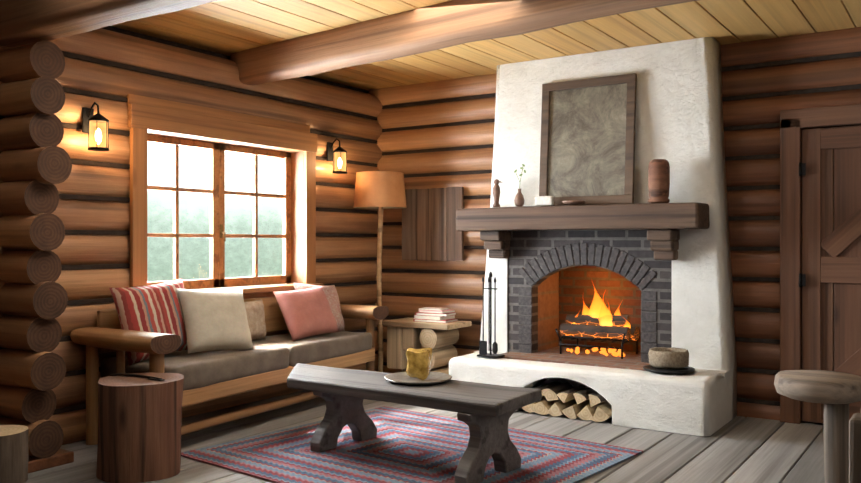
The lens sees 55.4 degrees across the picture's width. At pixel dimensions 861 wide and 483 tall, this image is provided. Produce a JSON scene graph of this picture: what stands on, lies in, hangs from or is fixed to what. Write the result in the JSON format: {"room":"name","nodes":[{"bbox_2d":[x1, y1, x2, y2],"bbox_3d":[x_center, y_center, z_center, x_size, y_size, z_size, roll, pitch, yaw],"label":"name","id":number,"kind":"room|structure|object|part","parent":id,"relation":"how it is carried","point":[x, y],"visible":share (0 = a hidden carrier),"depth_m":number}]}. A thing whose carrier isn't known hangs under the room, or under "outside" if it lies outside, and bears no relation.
{"room":"living room","nodes":[
{"label":"living room","id":0,"kind":"room"},
{"bbox_2d":[0,180,58,215],"bbox_3d":[-2.228,-0.237,4.474,0.378,0.200,0.202,0,0,33],"label":"log","id":1,"kind":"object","parent":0,"point":[31,197],"depth_m":4.37},
{"bbox_2d":[0,315,61,351],"bbox_3d":[-2.218,0.493,4.476,0.392,0.200,0.203,0,0,33],"label":"log","id":2,"kind":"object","parent":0,"point":[31,334],"depth_m":4.37},
{"bbox_2d":[0,250,61,284],"bbox_3d":[-2.220,0.137,4.488,0.375,0.198,0.200,0,0,33],"label":"log","id":3,"kind":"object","parent":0,"point":[35,267],"depth_m":4.39},
{"bbox_2d":[0,213,64,250],"bbox_3d":[-2.206,-0.057,4.465,0.425,0.203,0.205,0,0,33],"label":"log","id":4,"kind":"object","parent":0,"point":[42,231],"depth_m":4.36},
{"bbox_2d":[0,40,71,457],"bbox_3d":[-2.188,0.037,4.460,0.459,2.217,0.226,0,0,33],"label":"log ends","id":5,"kind":"structure","parent":0,"point":[49,165],"depth_m":4.36},
{"bbox_2d":[28,449,73,472],"bbox_3d":[-2.173,1.170,4.446,0.360,0.060,0.300,0,0,33],"label":"wall","id":6,"kind":"structure","parent":0,"point":[59,457],"depth_m":4.36},
{"bbox_2d":[0,113,129,163],"bbox_3d":[-3.761,-0.584,2.282,0.542,0.243,7.000,0,0,33],"label":"log","id":7,"kind":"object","parent":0,"point":[31,130],"depth_m":4.46},
{"bbox_2d":[0,268,129,299],"bbox_3d":[-3.883,0.255,2.363,0.248,0.244,7.000,0,0,33],"label":"log","id":8,"kind":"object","parent":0,"point":[83,284],"depth_m":4.97},
{"bbox_2d":[200,283,323,293],"bbox_3d":[-1.410,0.350,5.880,0.170,0.040,1.785,0,0,33],"label":"window sill","id":9,"kind":"structure","parent":8,"relation":"attached to","point":[266,288],"depth_m":6.02},
{"bbox_2d":[0,234,129,264],"bbox_3d":[-3.884,0.044,2.363,0.250,0.244,7.000,0,0,33],"label":"log","id":10,"kind":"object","parent":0,"point":[71,249],"depth_m":4.98},
{"bbox_2d":[0,199,129,230],"bbox_3d":[-3.882,-0.165,2.362,0.250,0.241,7.000,0,0,33],"label":"log","id":11,"kind":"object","parent":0,"point":[73,214],"depth_m":4.97},
{"bbox_2d":[0,164,129,196],"bbox_3d":[-3.883,-0.375,2.362,0.246,0.242,7.000,0,0,33],"label":"log","id":12,"kind":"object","parent":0,"point":[95,180],"depth_m":4.99},
{"bbox_2d":[0,81,129,130],"bbox_3d":[-3.883,-0.796,2.362,0.248,0.242,7.000,0,0,33],"label":"log","id":13,"kind":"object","parent":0,"point":[114,113],"depth_m":4.99},
{"bbox_2d":[0,284,376,336],"bbox_3d":[-3.142,0.465,3.491,0.251,0.244,9.700,0,0,33],"label":"log","id":14,"kind":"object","parent":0,"point":[70,318],"depth_m":4.99},
{"bbox_2d":[0,330,377,422],"bbox_3d":[-3.022,0.886,3.412,0.531,0.241,9.700,0,0,33],"label":"log","id":15,"kind":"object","parent":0,"point":[29,405],"depth_m":4.40},
{"bbox_2d":[0,318,377,390],"bbox_3d":[-2.991,0.675,3.392,0.612,0.245,9.700,0,0,33],"label":"log","id":16,"kind":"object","parent":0,"point":[44,371],"depth_m":4.37},
{"bbox_2d":[0,51,377,414],"bbox_3d":[-3.141,-0.059,3.490,0.244,2.128,9.700,0,0,33],"label":"wall","id":17,"kind":"structure","parent":0,"point":[113,165],"depth_m":5.61},
{"bbox_2d":[82,102,108,150],"bbox_3d":[-1.988,-0.690,4.875,0.170,0.291,0.120,0,0,33],"label":"sconce","id":18,"kind":"object","parent":17,"relation":"attached to","point":[89,118],"visible":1,"depth_m":4.85},
{"bbox_2d":[128,103,316,298],"bbox_3d":[-1.490,-0.215,5.932,0.240,1.310,1.755,0,0,33],"label":"window","id":19,"kind":"structure","parent":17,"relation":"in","point":[142,119],"depth_m":5.95},
{"bbox_2d":[127,94,309,132],"bbox_3d":[-1.523,-0.845,5.954,0.200,0.190,1.705,0,0,33],"label":"lintel","id":20,"kind":"object","parent":19,"relation":"in","point":[172,105],"visible":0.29,"depth_m":5.76},
{"bbox_3d":[-1.413,0.405,5.882,0.025,0.070,1.705,0,0,33],"label":"window apron","id":21,"kind":"part","parent":19,"relation":"part of"},
{"bbox_2d":[327,138,346,173],"bbox_3d":[-0.764,-0.711,6.739,0.170,0.291,0.120,0,0,33],"label":"sconce","id":22,"kind":"object","parent":17,"relation":"attached to","point":[332,155],"visible":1,"depth_m":6.71},
{"bbox_2d":[0,45,381,139],"bbox_3d":[-3.142,-1.004,3.490,0.249,0.243,9.700,0,0,33],"label":"log","id":23,"kind":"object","parent":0,"point":[93,77],"depth_m":5.67},
{"bbox_2d":[48,354,377,444],"bbox_3d":[-3.143,1.095,3.492,0.249,0.246,9.700,0,0,33],"label":"log","id":24,"kind":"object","parent":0,"point":[72,424],"depth_m":5.73},
{"bbox_2d":[49,28,382,116],"bbox_3d":[-3.140,-1.215,3.489,0.253,0.245,9.700,0,0,33],"label":"log","id":25,"kind":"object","parent":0,"point":[108,45],"depth_m":5.64},
{"bbox_2d":[102,26,368,93],"bbox_3d":[-3.158,-1.179,3.621,0.040,0.600,9.900,0,0,33],"label":"log","id":26,"kind":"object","parent":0,"point":[150,38],"depth_m":5.80},
{"bbox_2d":[290,260,376,283],"bbox_3d":[-0.782,0.252,7.085,0.244,0.232,1.100,0,0,33],"label":"log","id":27,"kind":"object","parent":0,"point":[342,272],"depth_m":6.99},
{"bbox_2d":[316,211,377,233],"bbox_3d":[-0.783,-0.168,7.086,0.242,0.237,1.100,0,0,33],"label":"log","id":28,"kind":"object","parent":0,"point":[345,222],"depth_m":7.00},
{"bbox_2d":[316,160,379,184],"bbox_3d":[-0.779,-0.587,7.083,0.242,0.240,1.100,0,0,33],"label":"log","id":29,"kind":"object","parent":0,"point":[324,172],"depth_m":6.89},
{"bbox_2d":[316,134,381,163],"bbox_3d":[-0.779,-0.794,7.084,0.239,0.235,1.100,0,0,33],"label":"log","id":30,"kind":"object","parent":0,"point":[361,151],"depth_m":7.07},
{"bbox_2d":[316,237,382,258],"bbox_3d":[-0.779,0.043,7.083,0.246,0.244,1.100,0,0,33],"label":"log","id":31,"kind":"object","parent":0,"point":[345,247],"depth_m":6.99},
{"bbox_2d":[383,365,401,372],"bbox_3d":[0.149,1.199,7.116,1.550,0.237,0.246,0,0,33],"label":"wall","id":32,"kind":"structure","parent":0,"point":[388,370],"depth_m":7.32},
{"bbox_2d":[24,390,824,482],"bbox_3d":[0.537,1.221,1.087,8.850,0.043,9.720,0,0,33],"label":"floor","id":33,"kind":"structure","parent":0,"point":[739,449],"depth_m":4.82},
{"bbox_2d":[0,425,28,482],"bbox_3d":[-2.158,1.069,4.090,0.286,0.257,0.278,0,0,33],"label":"tree stump","id":34,"kind":"object","parent":33,"relation":"on","point":[14,444],"visible":1,"depth_m":4.03},
{"bbox_2d":[96,372,183,482],"bbox_3d":[-1.520,0.947,4.285,0.450,0.500,0.454,0,0,33],"label":"table","id":35,"kind":"object","parent":33,"relation":"on","point":[139,426],"visible":1,"depth_m":4.10},
{"bbox_2d":[70,278,388,444],"bbox_3d":[-1.141,0.716,5.648,0.730,0.962,2.473,0,0,33],"label":"sofa","id":36,"kind":"object","parent":33,"relation":"on","point":[211,345],"visible":0.81,"depth_m":5.16},
{"bbox_2d":[353,171,406,371],"bbox_3d":[-0.426,0.307,6.923,0.450,1.779,0.450,0,0,33],"label":"floor lamp","id":37,"kind":"object","parent":33,"relation":"on","point":[380,191],"visible":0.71,"depth_m":6.78},
{"bbox_2d":[181,406,642,482],"bbox_3d":[-0.105,1.193,4.643,2.000,0.010,1.720,0,0,39],"label":"rug","id":38,"kind":"object","parent":33,"relation":"on","point":[406,446],"visible":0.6,"depth_m":4.57},
{"bbox_2d":[287,363,541,482],"bbox_3d":[-0.257,0.979,4.596,1.723,0.415,0.600,0,0,33],"label":"coffee table","id":39,"kind":"object","parent":38,"relation":"on","point":[485,412],"visible":0.98,"depth_m":4.29},
{"bbox_2d":[384,347,451,384],"bbox_3d":[-0.069,0.680,4.571,0.380,0.180,0.380,0,0,33],"label":"tray","id":40,"kind":"object","parent":39,"relation":"on","point":[417,372],"visible":1,"depth_m":4.52},
{"bbox_2d":[382,317,471,373],"bbox_3d":[-0.031,0.924,6.760,0.640,0.552,0.382,0,0,33],"label":"side table","id":41,"kind":"object","parent":33,"relation":"on","point":[405,334],"visible":0.58,"depth_m":6.67},
{"bbox_2d":[413,307,457,322],"bbox_3d":[0.042,0.595,6.723,0.316,0.107,0.231,0,0,33],"label":"books","id":42,"kind":"object","parent":41,"relation":"on","point":[435,315],"visible":1,"depth_m":6.65},
{"bbox_2d":[521,381,611,421],"bbox_3d":[0.999,1.103,5.743,0.688,0.182,0.385,0,0,33],"label":"firewood","id":43,"kind":"object","parent":33,"relation":"on","point":[570,401],"visible":0.85,"depth_m":5.62},
{"bbox_2d":[449,37,736,435],"bbox_3d":[1.178,-0.094,6.013,1.960,2.579,1.060,0,0,33],"label":"fireplace","id":44,"kind":"object","parent":33,"relation":"on","point":[601,300],"visible":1,"depth_m":5.76},
{"bbox_2d":[477,272,504,357],"bbox_3d":[0.445,0.531,6.064,0.170,0.625,0.130,0,0,33],"label":"fireplace tools","id":45,"kind":"object","parent":44,"relation":"in","point":[493,347],"visible":1,"depth_m":6.04},
{"bbox_2d":[493,179,501,206],"bbox_3d":[0.513,-0.373,6.235,0.086,0.214,0.060,0,0,33],"label":"figurine","id":46,"kind":"object","parent":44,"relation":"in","point":[496,191],"visible":1,"depth_m":6.22},
{"bbox_2d":[514,164,525,206],"bbox_3d":[0.668,-0.424,6.121,0.098,0.315,0.074,0,0,33],"label":"bud vase","id":47,"kind":"object","parent":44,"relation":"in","point":[519,200],"visible":1,"depth_m":6.10},
{"bbox_2d":[535,196,553,205],"bbox_3d":[0.832,-0.301,5.978,0.132,0.071,0.061,0,0,26],"label":"stone block","id":48,"kind":"object","parent":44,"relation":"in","point":[544,200],"visible":1,"depth_m":5.95},
{"bbox_2d":[562,200,584,204],"bbox_3d":[1.021,-0.281,5.847,0.164,0.028,0.164,0,0,33],"label":"dish","id":49,"kind":"object","parent":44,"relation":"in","point":[573,202],"visible":1,"depth_m":5.79},
{"bbox_2d":[539,73,636,205],"bbox_3d":[1.128,-0.727,5.938,0.720,0.919,0.094,0,0,33],"label":"picture","id":50,"kind":"object","parent":44,"relation":"in","point":[587,146],"visible":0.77,"depth_m":5.93},
{"bbox_2d":[648,159,669,202],"bbox_3d":[1.547,-0.414,5.556,0.141,0.297,0.141,0,0,33],"label":"canister","id":51,"kind":"object","parent":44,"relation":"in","point":[658,179],"visible":0.94,"depth_m":5.50},
{"bbox_2d":[643,347,694,373],"bbox_3d":[1.570,0.775,5.409,0.330,0.138,0.330,0,0,33],"label":"bowl","id":52,"kind":"object","parent":44,"relation":"in","point":[673,360],"visible":1,"depth_m":5.31},
{"bbox_2d":[774,370,860,482],"bbox_3d":[1.872,0.918,3.941,0.410,0.558,0.412,0,0,33],"label":"stool","id":53,"kind":"object","parent":33,"relation":"on","point":[835,393],"visible":0.98,"depth_m":3.85},
{"bbox_2d":[848,413,860,482],"bbox_3d":[1.871,0.676,2.661,0.846,1.050,0.739,0,0,33],"label":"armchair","id":54,"kind":"object","parent":33,"relation":"on","point":[855,448],"visible":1,"depth_m":2.58},
{"bbox_2d":[377,342,478,367],"bbox_3d":[0.150,0.990,7.118,1.550,0.236,0.242,0,0,33],"label":"wall","id":55,"kind":"structure","parent":0,"point":[460,351],"depth_m":6.96},
{"bbox_2d":[377,319,480,345],"bbox_3d":[0.148,0.777,7.114,1.550,0.235,0.244,0,0,33],"label":"wall","id":56,"kind":"structure","parent":0,"point":[469,335],"depth_m":6.88},
{"bbox_2d":[376,295,482,320],"bbox_3d":[0.147,0.566,7.114,1.550,0.240,0.244,0,0,33],"label":"log","id":57,"kind":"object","parent":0,"point":[464,309],"depth_m":7.07},
{"bbox_2d":[376,272,484,295],"bbox_3d":[0.147,0.360,7.113,1.550,0.239,0.246,0,0,33],"label":"log","id":58,"kind":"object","parent":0,"point":[439,283],"depth_m":7.07},
{"bbox_2d":[377,225,483,245],"bbox_3d":[0.149,-0.060,7.116,1.550,0.236,0.245,0,0,33],"label":"log","id":59,"kind":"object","parent":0,"point":[391,235],"depth_m":7.28},
{"bbox_2d":[376,249,486,270],"bbox_3d":[0.150,0.150,7.117,1.550,0.244,0.247,0,0,33],"label":"log","id":60,"kind":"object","parent":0,"point":[474,259],"depth_m":7.05},
{"bbox_2d":[369,74,496,105],"bbox_3d":[0.148,-1.320,7.114,1.550,0.237,0.246,0,0,33],"label":"log","id":61,"kind":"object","parent":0,"point":[462,87],"depth_m":7.04},
{"bbox_2d":[377,199,490,221],"bbox_3d":[0.148,-0.273,7.114,1.550,0.239,0.246,0,0,33],"label":"log","id":62,"kind":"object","parent":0,"point":[392,215],"depth_m":7.25},
{"bbox_2d":[377,148,492,173],"bbox_3d":[0.147,-0.692,7.112,1.550,0.235,0.242,0,0,33],"label":"log","id":63,"kind":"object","parent":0,"point":[452,161],"depth_m":7.04},
{"bbox_2d":[377,122,494,151],"bbox_3d":[0.148,-0.902,7.114,1.550,0.238,0.243,0,0,33],"label":"log","id":64,"kind":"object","parent":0,"point":[448,136],"depth_m":7.04},
{"bbox_2d":[376,97,495,128],"bbox_3d":[0.148,-1.109,7.114,1.550,0.238,0.243,0,0,33],"label":"log","id":65,"kind":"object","parent":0,"point":[455,111],"depth_m":7.04},
{"bbox_2d":[382,93,495,365],"bbox_3d":[0.158,-0.165,7.021,1.430,2.548,0.030,0,0,33],"label":"wall","id":66,"kind":"structure","parent":0,"point":[440,174],"depth_m":7.04},
{"bbox_2d":[402,187,463,260],"bbox_3d":[0.015,-0.152,7.031,0.618,0.625,0.038,0,0,33],"label":"wooden wall panel","id":67,"kind":"object","parent":66,"relation":"attached to","point":[430,232],"visible":0.92,"depth_m":7.01},
{"bbox_2d":[404,173,491,195],"bbox_3d":[0.148,-0.481,7.114,1.550,0.236,0.244,0,0,33],"label":"log","id":68,"kind":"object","parent":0,"point":[475,184],"depth_m":6.92},
{"bbox_2d":[111,0,860,90],"bbox_3d":[0.577,-1.395,1.137,8.923,0.022,9.850,0,0,33],"label":"ceiling","id":69,"kind":"structure","parent":0,"point":[226,27],"depth_m":5.32},
{"bbox_2d":[0,0,216,46],"bbox_3d":[1.183,-1.246,2.177,8.708,0.348,0.264,0,0,33],"label":"ceiling beam","id":70,"kind":"structure","parent":69,"relation":"attached to","point":[23,22],"depth_m":4.04},
{"bbox_2d":[725,158,779,186],"bbox_3d":[2.226,-0.485,5.752,0.620,0.235,0.243,0,0,33],"label":"log","id":71,"kind":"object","parent":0,"point":[753,172],"depth_m":5.63},
{"bbox_2d":[727,189,779,216],"bbox_3d":[2.225,-0.273,5.749,0.620,0.236,0.241,0,0,33],"label":"log","id":72,"kind":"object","parent":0,"point":[764,202],"depth_m":5.63},
{"bbox_2d":[728,220,779,246],"bbox_3d":[2.223,-0.063,5.746,0.620,0.235,0.239,0,0,33],"label":"log","id":73,"kind":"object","parent":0,"point":[754,233],"depth_m":5.62},
{"bbox_2d":[730,251,779,277],"bbox_3d":[2.226,0.152,5.751,0.620,0.235,0.243,0,0,33],"label":"log","id":74,"kind":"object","parent":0,"point":[755,263],"depth_m":5.62},
{"bbox_2d":[732,281,779,308],"bbox_3d":[2.227,0.360,5.752,0.620,0.236,0.242,0,0,33],"label":"log","id":75,"kind":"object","parent":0,"point":[757,294],"depth_m":5.62},
{"bbox_2d":[734,311,779,339],"bbox_3d":[2.224,0.569,5.748,0.620,0.238,0.245,0,0,33],"label":"log","id":76,"kind":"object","parent":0,"point":[763,325],"depth_m":5.61},
{"bbox_2d":[735,341,779,370],"bbox_3d":[2.224,0.780,5.749,0.620,0.235,0.242,0,0,33],"label":"log","id":77,"kind":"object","parent":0,"point":[756,355],"depth_m":5.61},
{"bbox_2d":[737,402,779,419],"bbox_3d":[2.226,1.196,5.751,0.620,0.241,0.243,0,0,33],"label":"log","id":78,"kind":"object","parent":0,"point":[754,410],"depth_m":5.61},
{"bbox_2d":[737,371,779,401],"bbox_3d":[2.224,0.991,5.748,0.620,0.237,0.244,0,0,33],"label":"log","id":79,"kind":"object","parent":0,"point":[759,386],"depth_m":5.62},
{"bbox_2d":[720,25,860,66],"bbox_3d":[4.368,-1.319,4.340,5.750,0.243,0.248,0,0,33],"label":"wall","id":80,"kind":"structure","parent":0,"point":[833,42],"depth_m":5.50},
{"bbox_2d":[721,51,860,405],"bbox_3d":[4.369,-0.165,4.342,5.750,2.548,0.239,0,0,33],"label":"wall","id":81,"kind":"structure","parent":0,"point":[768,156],"depth_m":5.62},
{"bbox_2d":[721,56,860,96],"bbox_3d":[4.369,-1.111,4.341,5.750,0.245,0.250,0,0,33],"label":"log","id":82,"kind":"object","parent":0,"point":[819,74],"depth_m":5.50},
{"bbox_2d":[722,89,860,126],"bbox_3d":[4.369,-0.901,4.341,5.750,0.240,0.248,0,0,33],"label":"log","id":83,"kind":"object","parent":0,"point":[764,110],"depth_m":5.55},
{"bbox_2d":[780,104,860,423],"bbox_3d":[2.856,0.160,5.180,1.200,2.080,0.080,0,0,33],"label":"door","id":84,"kind":"structure","parent":0,"point":[840,205],"depth_m":5.37},
{"bbox_2d":[799,128,860,423],"bbox_3d":[2.792,0.220,5.197,0.838,1.930,0.066,0,0,33],"label":"stile","id":85,"kind":"object","parent":84,"relation":"in","point":[811,256],"depth_m":5.39},
{"bbox_3d":[2.445,-0.480,5.396,0.041,0.090,0.018,0,0,33],"label":"door hinge","id":86,"kind":"part","parent":85,"relation":"part of"},
{"bbox_3d":[2.445,0.250,5.396,0.041,0.090,0.018,0,0,33],"label":"door hinge","id":87,"kind":"part","parent":85,"relation":"part of"},
{"bbox_2d":[820,207,860,256],"bbox_3d":[2.856,-0.257,5.180,0.901,0.130,0.022,-50,-25,23],"label":"brace","id":88,"kind":"object","parent":84,"relation":"in","point":[843,236],"visible":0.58,"depth_m":5.29},
{"bbox_2d":[835,348,860,375],"bbox_3d":[2.856,0.640,5.180,0.130,0.934,0.022,49,24,23],"label":"brace","id":89,"kind":"object","parent":84,"relation":"in","point":[851,364],"depth_m":5.26},
{"bbox_2d":[802,125,858,129],"bbox_3d":[3.187,-0.150,5.411,9.200,2.800,0.040,0,0,33],"label":"wall","id":90,"kind":"structure","parent":0,"point":[829,127],"depth_m":5.66},
{"bbox_3d":[0.453,-1.444,1.249,9.400,0.050,10.400,0,0,33],"label":"ceiling","id":91,"kind":"structure","parent":0,"visible":0},
{"bbox_2d":[230,0,698,85],"bbox_3d":[1.907,-1.286,3.331,8.707,0.268,0.215,0,0,40],"label":"ceiling beam","id":92,"kind":"structure","parent":91,"relation":"attached to","point":[449,23],"depth_m":4.88},
{"label":"outside","id":93,"kind":"structure","parent":0,"visible":0},
{"bbox_2d":[147,142,286,289],"bbox_3d":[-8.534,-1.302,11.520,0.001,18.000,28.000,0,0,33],"label":"window glass","id":94,"kind":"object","parent":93,"point":[200,220],"depth_m":17.29}
]}

